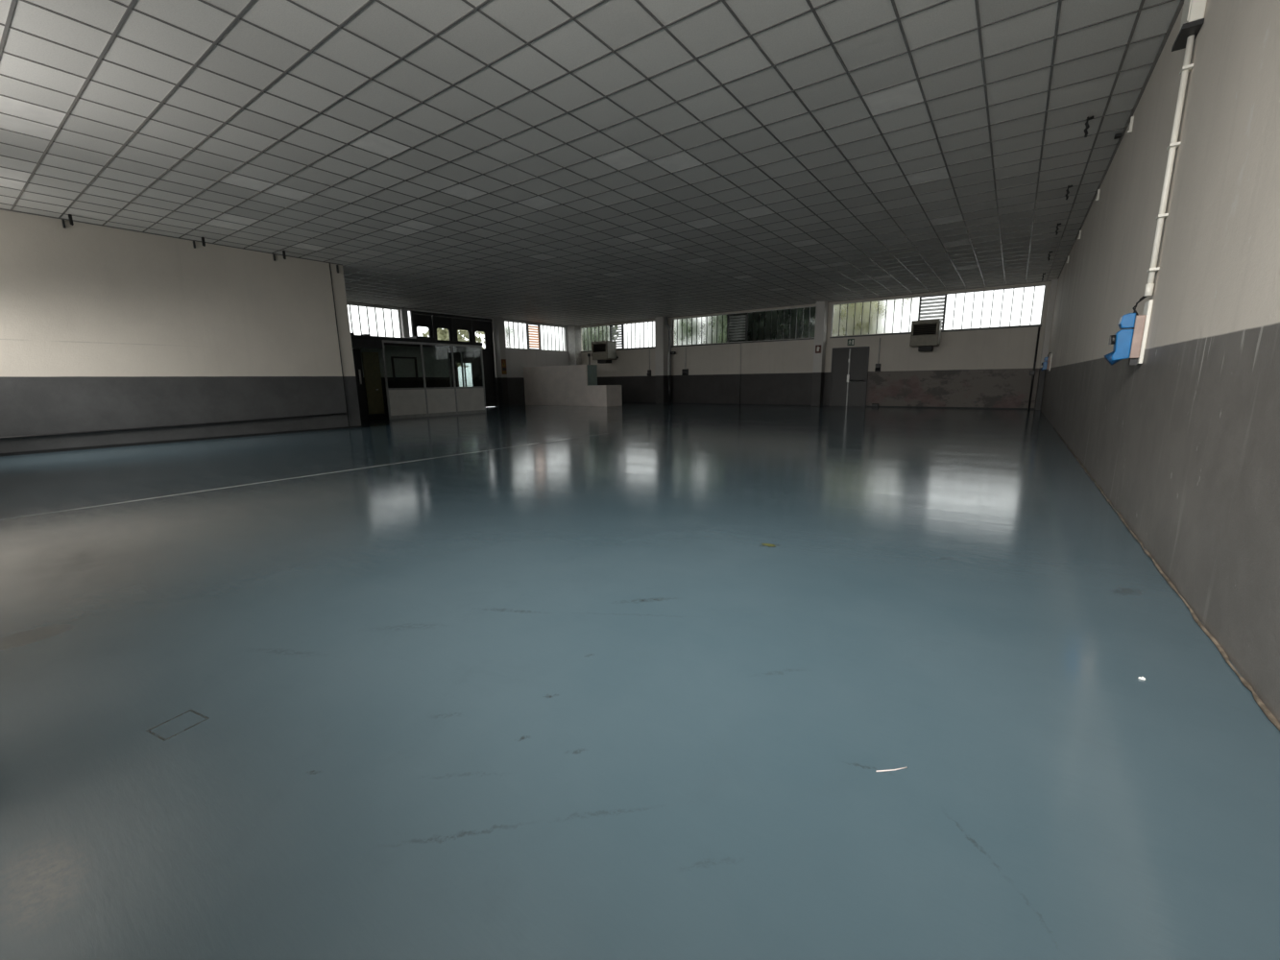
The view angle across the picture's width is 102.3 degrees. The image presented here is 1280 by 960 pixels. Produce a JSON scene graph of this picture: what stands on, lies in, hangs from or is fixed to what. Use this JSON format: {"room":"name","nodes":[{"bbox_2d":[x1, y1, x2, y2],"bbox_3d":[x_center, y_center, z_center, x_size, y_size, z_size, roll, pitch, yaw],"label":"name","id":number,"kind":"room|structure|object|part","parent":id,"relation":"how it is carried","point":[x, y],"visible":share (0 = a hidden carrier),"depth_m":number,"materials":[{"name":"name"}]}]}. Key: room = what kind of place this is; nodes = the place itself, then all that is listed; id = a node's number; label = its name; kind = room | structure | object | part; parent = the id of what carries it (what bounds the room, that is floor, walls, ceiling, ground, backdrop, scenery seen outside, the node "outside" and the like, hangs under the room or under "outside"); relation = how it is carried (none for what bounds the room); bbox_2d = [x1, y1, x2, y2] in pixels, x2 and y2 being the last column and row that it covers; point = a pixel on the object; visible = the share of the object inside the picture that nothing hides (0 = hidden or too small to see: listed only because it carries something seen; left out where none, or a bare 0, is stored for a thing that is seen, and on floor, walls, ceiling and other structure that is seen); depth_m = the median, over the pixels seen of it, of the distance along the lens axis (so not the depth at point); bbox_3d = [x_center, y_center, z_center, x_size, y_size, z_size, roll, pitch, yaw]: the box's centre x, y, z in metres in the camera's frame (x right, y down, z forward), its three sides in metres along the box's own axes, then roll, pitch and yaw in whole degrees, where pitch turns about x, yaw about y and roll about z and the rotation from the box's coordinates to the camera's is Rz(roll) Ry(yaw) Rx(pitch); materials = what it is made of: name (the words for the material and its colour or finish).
{"room":"empty warehouse","nodes":[
{"label":"empty warehouse","id":0,"kind":"room"},
{"bbox_2d":[0,209,348,453],"bbox_3d":[-10.988,-3.066,11.102,0.300,4.596,8.475,7,13,35],"label":"wall","id":1,"kind":"structure","parent":0,"point":[102,327],"depth_m":11.27,"materials":[{"name":"paint"}]},
{"bbox_2d":[0,412,346,439],"bbox_3d":[-10.735,-1.194,11.483,0.044,0.154,8.131,7,13,35],"label":"cable","id":2,"kind":"object","parent":1,"relation":"attached to","point":[167,426],"visible":1,"depth_m":11.43,"materials":[{"name":"black rubber"}]},
{"bbox_2d":[0,425,362,456],"bbox_3d":[-10.640,-0.877,11.704,0.013,0.060,8.530,7,13,35],"label":"baseboard","id":3,"kind":"structure","parent":1,"relation":"attached to","point":[357,426],"depth_m":11.58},
{"bbox_2d":[330,263,361,426],"bbox_3d":[-8.423,-3.783,14.632,0.300,4.596,0.340,7,13,35],"label":"pillar","id":4,"kind":"structure","parent":0,"point":[338,281],"depth_m":14.54,"materials":[{"name":"paint"}]},
{"bbox_2d":[346,301,568,406],"bbox_3d":[-8.936,-5.784,25.014,0.300,4.596,16.550,7,13,35],"label":"wall","id":5,"kind":"structure","parent":0,"point":[517,359],"depth_m":28.06,"materials":[{"name":"paint"}]},
{"bbox_2d":[346,303,402,338],"bbox_3d":[-11.981,-6.365,20.450,0.120,1.290,5.220,7,13,35],"label":"window","id":6,"kind":"structure","parent":5,"relation":"in","point":[374,321],"depth_m":21.63,"materials":[{"name":"clear glass"}]},
{"bbox_2d":[410,310,497,407],"bbox_3d":[-8.850,-5.694,25.007,0.105,4.420,4.430,7,13,35],"label":"door","id":7,"kind":"structure","parent":5,"relation":"in","point":[432,322],"depth_m":25.46,"materials":[{"name":"metal"}]},
{"bbox_2d":[504,320,567,351],"bbox_3d":[-5.868,-8.016,28.876,0.160,1.410,5.060,7,13,35],"label":"window","id":8,"kind":"structure","parent":5,"relation":"in","point":[517,334],"depth_m":28.86,"materials":[{"name":"clear glass"}]},
{"bbox_3d":[-5.937,-7.996,28.780,0.160,1.350,0.940,7,13,35],"label":"louvre frame","id":9,"kind":"part","parent":8,"relation":"part of","materials":[{"name":"metal"}]},
{"bbox_2d":[491,316,508,406],"bbox_3d":[-7.286,-6.106,26.828,0.450,4.496,0.435,7,13,35],"label":"pillar","id":10,"kind":"structure","parent":0,"point":[497,323],"depth_m":26.68,"materials":[{"name":"paint"}]},
{"bbox_2d":[501,359,507,374],"bbox_3d":[-7.067,-5.884,26.761,0.025,0.760,0.300,7,13,35],"label":"safety sign","id":11,"kind":"object","parent":10,"relation":"attached to","point":[503,361],"visible":1,"depth_m":26.75,"materials":[{"name":"black plastic"}]},
{"bbox_2d":[567,325,580,365],"bbox_3d":[-3.924,-6.993,31.178,0.580,4.496,0.498,7,13,35],"label":"column","id":12,"kind":"structure","parent":0,"point":[573,331],"depth_m":30.77,"materials":[{"name":"white paint"}]},
{"bbox_2d":[0,0,1183,326],"bbox_3d":[-1.954,-6.198,14.596,23.500,0.213,25.550,7,13,35],"label":"ceiling","id":13,"kind":"structure","parent":0,"point":[559,162],"depth_m":6.95,"materials":[{"name":"tile"}]},
{"bbox_2d":[68,214,73,225],"bbox_3d":[-10.832,-4.948,9.807,0.060,0.198,0.056,7,13,35],"label":"ceiling hook","id":14,"kind":"object","parent":13,"relation":"hanging from","point":[69,215],"visible":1,"depth_m":9.79,"materials":[{"name":"metal"}]},
{"bbox_3d":[-10.832,-4.966,9.804,0.060,0.163,0.044,7,13,35],"label":"rod","id":15,"kind":"part","parent":14,"relation":"part of","materials":[{"name":"metal"}]},
{"bbox_2d":[200,237,205,246],"bbox_3d":[-9.666,-5.274,11.412,0.060,0.198,0.056,7,13,35],"label":"ceiling hook","id":16,"kind":"object","parent":13,"relation":"hanging from","point":[203,238],"visible":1,"depth_m":11.39,"materials":[{"name":"metal"}]},
{"bbox_2d":[329,263,349,426],"bbox_3d":[-8.394,-3.714,14.402,0.019,4.406,0.022,7,13,35],"label":"pipe","id":17,"kind":"object","parent":13,"relation":"hanging from","point":[329,263],"visible":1,"depth_m":14.38,"materials":[{"name":"grey metal"}]},
{"bbox_2d":[1065,185,1072,199],"bbox_3d":[7.501,-5.028,9.012,0.090,0.233,0.076,7,13,35],"label":"ceiling hook","id":18,"kind":"object","parent":13,"relation":"hanging from","point":[1067,190],"visible":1,"depth_m":9.01,"materials":[{"name":"metal"}]},
{"bbox_2d":[1084,116,1093,137],"bbox_3d":[5.767,-4.543,6.625,0.090,0.233,0.076,7,13,35],"label":"ceiling hook","id":19,"kind":"object","parent":13,"relation":"hanging from","point":[1091,117],"visible":1,"depth_m":6.62,"materials":[{"name":"metal"}]},
{"bbox_2d":[1113,133,1122,139],"bbox_3d":[6.582,-4.735,7.096,0.070,0.037,0.100,7,13,35],"label":"clip","id":20,"kind":"object","parent":13,"relation":"attached to","point":[1118,135],"visible":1,"depth_m":7.08,"materials":[{"name":"metal"}]},
{"bbox_2d":[0,402,1279,959],"bbox_3d":[-1.892,-1.633,15.479,23.500,0.120,25.550,7,13,35],"label":"floor","id":21,"kind":"structure","parent":0,"point":[514,682],"depth_m":2.02,"materials":[{"name":"blue paint"}]},
{"bbox_2d":[350,335,486,420],"bbox_3d":[-9.416,-3.858,19.660,2.620,2.860,6.480,7,13,35],"label":"booth","id":22,"kind":"object","parent":21,"relation":"on","point":[396,377],"visible":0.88,"depth_m":20.14,"materials":[{"name":"grey metal"}]},
{"bbox_3d":[-9.579,-3.472,18.516,0.040,2.180,0.580,7,13,35],"label":"door","id":23,"kind":"part","parent":22,"relation":"part of","materials":[{"name":"green paint"}]},
{"bbox_3d":[-9.580,-4.360,21.055,0.040,1.320,1.080,7,13,35],"label":"frame","id":24,"kind":"part","parent":22,"relation":"part of","materials":[{"name":"black plastic"}]},
{"bbox_3d":[-8.515,-2.855,18.915,0.030,0.910,1.410,7,13,35],"label":"panel","id":25,"kind":"part","parent":22,"relation":"part of","materials":[{"name":"grey laminate"}]},
{"bbox_2d":[405,336,435,339],"bbox_3d":[-8.516,-5.461,19.983,0.800,0.139,0.800,7,13,35],"label":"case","id":26,"kind":"object","parent":22,"relation":"on","point":[414,337],"visible":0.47,"depth_m":19.68,"materials":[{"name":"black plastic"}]},
{"bbox_3d":[-7.715,-3.079,20.016,0.030,0.910,1.230,7,13,35],"label":"panel","id":27,"kind":"part","parent":22,"relation":"part of","materials":[{"name":"grey laminate"}]},
{"bbox_3d":[-6.935,-3.297,21.090,0.030,0.910,1.340,7,13,35],"label":"panel","id":28,"kind":"part","parent":22,"relation":"part of","materials":[{"name":"grey laminate"}]},
{"bbox_2d":[523,364,622,407],"bbox_3d":[-3.664,-5.000,27.299,5.828,2.050,1.240,7,13,35],"label":"stepped base","id":29,"kind":"object","parent":21,"relation":"on","point":[573,385],"visible":0.96,"depth_m":26.58,"materials":[{"name":"white paint"}]},
{"bbox_3d":[-2.409,-5.301,26.076,0.014,1.008,0.720,7,13,35],"label":"panel","id":30,"kind":"part","parent":29,"relation":"part of","materials":[{"name":"grey paint"}]},
{"bbox_2d":[665,316,676,404],"bbox_3d":[1.592,-6.302,27.238,0.595,4.490,0.182,7,13,35],"label":"downpipe","id":31,"kind":"object","parent":21,"relation":"on","point":[670,352],"visible":1,"depth_m":27.17,"materials":[{"name":"grey metal"}]},
{"bbox_2d":[761,543,775,547],"bbox_3d":[0.981,0.492,3.934,0.120,0.013,0.052,7,13,35],"label":"fallen leaf","id":32,"kind":"object","parent":21,"relation":"on","point":[765,544],"visible":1,"depth_m":3.92,"materials":[{"name":"plant"}]},
{"bbox_2d":[876,767,907,772],"bbox_3d":[0.816,0.937,1.667,0.106,0.004,0.007,-2,11,-8],"label":"straw","id":33,"kind":"object","parent":21,"relation":"on","point":[902,767],"visible":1,"depth_m":1.66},
{"bbox_2d":[654,316,668,404],"bbox_3d":[1.167,-6.371,27.606,0.520,4.496,0.498,7,13,35],"label":"pillar","id":34,"kind":"structure","parent":0,"point":[661,329],"depth_m":27.42,"materials":[{"name":"paint"}]},
{"bbox_2d":[579,281,1050,408],"bbox_3d":[5.277,-6.011,25.196,23.200,4.596,0.300,7,13,35],"label":"wall","id":35,"kind":"structure","parent":0,"point":[983,368],"depth_m":21.93,"materials":[{"name":"paint"}]},
{"bbox_2d":[591,340,618,363],"bbox_3d":[-1.946,-7.247,29.314,1.120,1.190,1.099,7,13,35],"label":"heater","id":36,"kind":"object","parent":35,"relation":"attached to","point":[603,351],"visible":1,"depth_m":28.93,"materials":[{"name":"grey metal"}]},
{"bbox_2d":[593,344,605,351],"bbox_3d":[-2.221,-7.406,28.912,0.910,0.383,0.130,7,13,35],"label":"grille","id":37,"kind":"object","parent":36,"relation":"attached to","point":[596,348],"depth_m":28.99,"materials":[{"name":"black metal"}]},
{"bbox_3d":[-1.571,-7.265,28.882,0.018,0.880,0.730,7,13,35],"label":"panel","id":38,"kind":"part","parent":36,"relation":"part of","materials":[{"name":"grey metal"}]},
{"bbox_2d":[579,320,654,351],"bbox_3d":[-1.340,-8.182,29.474,5.600,1.390,0.160,7,13,35],"label":"window","id":39,"kind":"structure","parent":35,"relation":"in","point":[641,334],"depth_m":29.16,"materials":[{"name":"clear glass"}]},
{"bbox_3d":[-1.323,-8.180,29.462,0.900,1.330,0.160,7,13,35],"label":"louvre frame","id":40,"kind":"part","parent":39,"relation":"part of","materials":[{"name":"metal"}]},
{"bbox_2d":[580,347,654,352],"bbox_3d":[-1.380,-7.461,29.543,5.600,0.050,0.050,7,13,35],"label":"sill","id":41,"kind":"structure","parent":35,"relation":"attached to","point":[640,348],"depth_m":28.90,"materials":[{"name":"concrete"}]},
{"bbox_2d":[647,351,651,376],"bbox_3d":[0.474,-6.473,28.280,0.200,1.500,0.192,7,13,35],"label":"wall socket","id":42,"kind":"object","parent":35,"relation":"attached to","point":[649,370],"visible":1,"depth_m":28.35,"materials":[{"name":"black plastic"}]},
{"bbox_2d":[681,368,688,375],"bbox_3d":[2.348,-6.244,26.966,0.340,1.500,0.192,7,13,35],"label":"wall socket","id":43,"kind":"object","parent":35,"relation":"attached to","point":[685,372],"visible":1,"depth_m":27.05,"materials":[{"name":"black plastic"}]},
{"bbox_2d":[739,343,741,404],"bbox_3d":[4.932,-5.202,25.370,0.052,2.950,0.052,-8,13,-31],"label":"conduit","id":44,"kind":"object","parent":35,"relation":"attached to","point":[740,344],"visible":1,"depth_m":25.33,"materials":[{"name":"metal"}]},
{"bbox_2d":[671,338,814,347],"bbox_3d":[4.754,-6.712,25.239,7.600,0.050,0.050,7,13,35],"label":"sill","id":45,"kind":"structure","parent":35,"relation":"attached to","point":[807,338],"depth_m":24.95,"materials":[{"name":"concrete"}]},
{"bbox_2d":[671,305,816,346],"bbox_3d":[4.794,-7.433,25.170,7.600,1.390,0.160,7,13,35],"label":"window","id":46,"kind":"structure","parent":35,"relation":"in","point":[796,323],"depth_m":24.86,"materials":[{"name":"clear glass"}]},
{"bbox_3d":[4.757,-7.437,25.196,1.030,1.330,0.160,7,13,35],"label":"louvre frame","id":47,"kind":"part","parent":46,"relation":"part of","materials":[{"name":"metal"}]},
{"bbox_2d":[622,401,1034,410],"bbox_3d":[5.338,-3.739,25.417,22.900,0.050,0.011,7,13,35],"label":"baseboard","id":48,"kind":"structure","parent":35,"relation":"attached to","point":[622,401],"depth_m":22.19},
{"bbox_2d":[828,346,869,407],"bbox_3d":[9.088,-4.481,22.460,1.520,2.530,0.140,7,13,35],"label":"door","id":49,"kind":"structure","parent":35,"relation":"in","point":[842,365],"depth_m":22.45,"materials":[{"name":"grey metal"}]},
{"bbox_2d":[847,338,854,345],"bbox_3d":[9.100,-5.938,22.224,0.280,0.280,0.031,7,13,35],"label":"exit sign","id":50,"kind":"object","parent":35,"relation":"attached to","point":[851,342],"visible":1,"depth_m":22.20,"materials":[{"name":"green plastic"}]},
{"bbox_2d":[874,338,880,371],"bbox_3d":[10.005,-5.245,21.606,0.200,1.370,0.192,7,13,35],"label":"wall socket","id":51,"kind":"object","parent":35,"relation":"attached to","point":[878,366],"visible":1,"depth_m":21.66,"materials":[{"name":"black plastic"}]},
{"bbox_2d":[909,318,941,351],"bbox_3d":[11.220,-5.648,20.231,0.970,1.150,0.849,7,13,35],"label":"heater","id":52,"kind":"object","parent":35,"relation":"attached to","point":[926,334],"visible":1,"depth_m":19.94,"materials":[{"name":"grey metal"}]},
{"bbox_2d":[913,324,936,335],"bbox_3d":[11.018,-5.821,19.930,0.760,0.364,0.130,7,13,35],"label":"grille","id":53,"kind":"object","parent":52,"relation":"attached to","point":[918,329],"depth_m":19.97,"materials":[{"name":"black metal"}]},
{"bbox_3d":[11.563,-5.681,19.882,0.018,0.840,0.580,7,13,35],"label":"panel","id":54,"kind":"part","parent":52,"relation":"part of","materials":[{"name":"grey metal"}]},
{"bbox_2d":[829,324,1041,338],"bbox_3d":[11.384,-5.902,20.587,7.400,0.050,0.050,7,13,35],"label":"sill","id":55,"kind":"structure","parent":35,"relation":"attached to","point":[1040,325],"depth_m":19.94,"materials":[{"name":"metal"}]},
{"bbox_2d":[830,284,1046,337],"bbox_3d":[11.424,-6.623,20.518,7.400,1.390,0.160,7,13,35],"label":"window","id":56,"kind":"structure","parent":35,"relation":"in","point":[1023,305],"depth_m":20.07,"materials":[{"name":"clear glass"}]},
{"bbox_3d":[11.562,-6.606,20.421,0.920,1.330,0.160,7,13,35],"label":"louvre frame","id":57,"kind":"part","parent":56,"relation":"part of","materials":[{"name":"metal"}]},
{"bbox_2d":[1027,326,1040,410],"bbox_3d":[14.307,-4.053,18.775,0.160,2.950,0.087,7,13,35],"label":"pipe","id":58,"kind":"object","parent":35,"relation":"attached to","point":[1031,373],"visible":1,"depth_m":18.74,"materials":[{"name":"black plastic"}]},
{"bbox_2d":[811,300,828,406],"bbox_3d":[7.957,-5.541,22.842,0.390,4.496,0.498,7,13,35],"label":"column","id":59,"kind":"structure","parent":0,"point":[821,311],"depth_m":22.66,"materials":[{"name":"paint"}]},
{"bbox_2d":[815,344,821,353],"bbox_3d":[7.808,-5.735,22.579,0.250,0.340,0.028,7,13,35],"label":"sign","id":60,"kind":"object","parent":59,"relation":"attached to","point":[817,348],"visible":1,"depth_m":22.57,"materials":[{"name":"plastic"}]},
{"bbox_2d":[1034,278,1058,410],"bbox_3d":[14.455,-4.761,18.355,0.180,4.496,0.378,7,13,35],"label":"pillar corner","id":61,"kind":"structure","parent":0,"point":[1053,283],"depth_m":18.17,"materials":[{"name":"paint"}]},
{"bbox_2d":[1040,0,1279,723],"bbox_3d":[7.525,-2.794,8.402,0.300,4.596,25.550,7,13,35],"label":"wall","id":62,"kind":"structure","parent":0,"point":[1183,443],"depth_m":3.22,"materials":[{"name":"paint"}]},
{"bbox_2d":[1040,352,1052,371],"bbox_3d":[12.805,-3.731,16.251,0.254,0.595,0.190,7,13,35],"label":"socket","id":63,"kind":"object","parent":62,"relation":"attached to","point":[1047,364],"visible":1,"depth_m":16.19,"materials":[{"name":"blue plastic"}]},
{"bbox_2d":[1041,361,1047,369],"bbox_3d":[12.790,-3.613,16.286,0.118,0.268,0.140,7,13,35],"label":"switch","id":64,"kind":"object","parent":63,"relation":"attached to","point":[1045,364],"depth_m":16.23,"materials":[{"name":"blue plastic"}]},
{"bbox_2d":[1094,189,1100,201],"bbox_3d":[8.038,-5.006,9.051,0.043,0.180,0.050,7,13,35],"label":"wall bracket","id":65,"kind":"object","parent":62,"relation":"attached to","point":[1098,190],"visible":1,"depth_m":9.03,"materials":[{"name":"beige plastic"}]},
{"bbox_2d":[1103,296,1153,365],"bbox_3d":[4.314,-1.321,4.570,0.254,0.595,0.190,7,13,35],"label":"socket","id":66,"kind":"object","parent":62,"relation":"attached to","point":[1131,343],"visible":0.98,"depth_m":4.51,"materials":[{"name":"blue plastic"}]},
{"bbox_2d":[1108,335,1115,344],"bbox_3d":[4.247,-1.260,4.625,0.051,0.086,0.084,7,13,35],"label":"switch","id":67,"kind":"object","parent":66,"relation":"attached to","point":[1112,340],"depth_m":4.61,"materials":[{"name":"black plastic"}]},
{"bbox_2d":[1111,329,1134,361],"bbox_3d":[4.300,-1.204,4.605,0.118,0.268,0.140,7,13,35],"label":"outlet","id":68,"kind":"object","parent":66,"relation":"attached to","point":[1123,341],"depth_m":4.55,"materials":[{"name":"blue plastic"}]},
{"bbox_2d":[1118,313,1135,329],"bbox_3d":[4.306,-1.406,4.559,0.095,0.125,0.120,7,13,35],"label":"outlet","id":69,"kind":"object","parent":66,"relation":"attached to","point":[1127,321],"depth_m":4.51,"materials":[{"name":"blue plastic"}]},
{"bbox_3d":[4.408,-1.288,4.509,0.026,0.530,0.190,7,13,35],"label":"mounting plate","id":70,"kind":"part","parent":66,"relation":"part of","materials":[{"name":"beige plastic"}]},
{"bbox_2d":[1126,116,1134,134],"bbox_3d":[6.183,-4.478,6.499,0.043,0.180,0.050,7,13,35],"label":"wall bracket","id":71,"kind":"object","parent":62,"relation":"attached to","point":[1129,131],"visible":1,"depth_m":6.48,"materials":[{"name":"beige plastic"}]},
{"bbox_2d":[1053,427,1279,730],"bbox_3d":[5.475,-0.016,6.245,0.032,0.023,15.528,7,13,35],"label":"baseboard","id":72,"kind":"structure","parent":62,"relation":"attached to","point":[1266,711],"depth_m":2.50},
{"bbox_2d":[1143,35,1194,296],"bbox_3d":[4.335,-2.525,4.220,0.061,1.940,0.105,7,13,35],"label":"conduit pipe","id":73,"kind":"object","parent":62,"relation":"attached to","point":[1187,67],"visible":1,"depth_m":4.21,"materials":[{"name":"beige plastic"}]},
{"bbox_2d":[1171,0,1207,51],"bbox_3d":[4.305,-3.668,4.025,0.113,0.380,0.350,7,13,35],"label":"junction box","id":74,"kind":"object","parent":62,"relation":"attached to","point":[1194,11],"visible":0.9,"depth_m":3.95,"materials":[{"name":"beige plastic"}]},
{"bbox_3d":[4.278,-3.690,4.034,0.009,0.300,0.280,7,13,35],"label":"lid","id":75,"kind":"part","parent":74,"relation":"part of","materials":[{"name":"beige plastic"}]},
{"label":"outside","id":76,"kind":"structure","parent":0,"visible":0},
{"bbox_3d":[19.225,-7.202,43.644,100.000,0.160,45.680,7,13,35],"label":"ground","id":77,"kind":"structure","parent":76,"visible":0},
{"bbox_2d":[728,313,746,341],"bbox_3d":[7.571,-8.851,28.518,6.136,9.144,7.172,7,13,35],"label":"tree","id":78,"kind":"object","parent":77,"relation":"on","point":[739,314],"visible":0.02,"depth_m":27.82,"materials":[{"name":"green plant"}]},
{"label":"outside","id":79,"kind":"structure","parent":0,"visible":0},
{"bbox_3d":[-35.160,-2.191,21.527,37.680,0.160,54.300,7,13,35],"label":"ground","id":80,"kind":"structure","parent":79,"visible":0},
{"bbox_2d":[421,328,484,386],"bbox_3d":[-12.313,-8.329,33.499,4.124,6.756,5.501,1,11,8],"label":"tree","id":81,"kind":"object","parent":80,"relation":"on","point":[443,334],"visible":0.19,"depth_m":32.00,"materials":[{"name":"green plant"}]}
]}

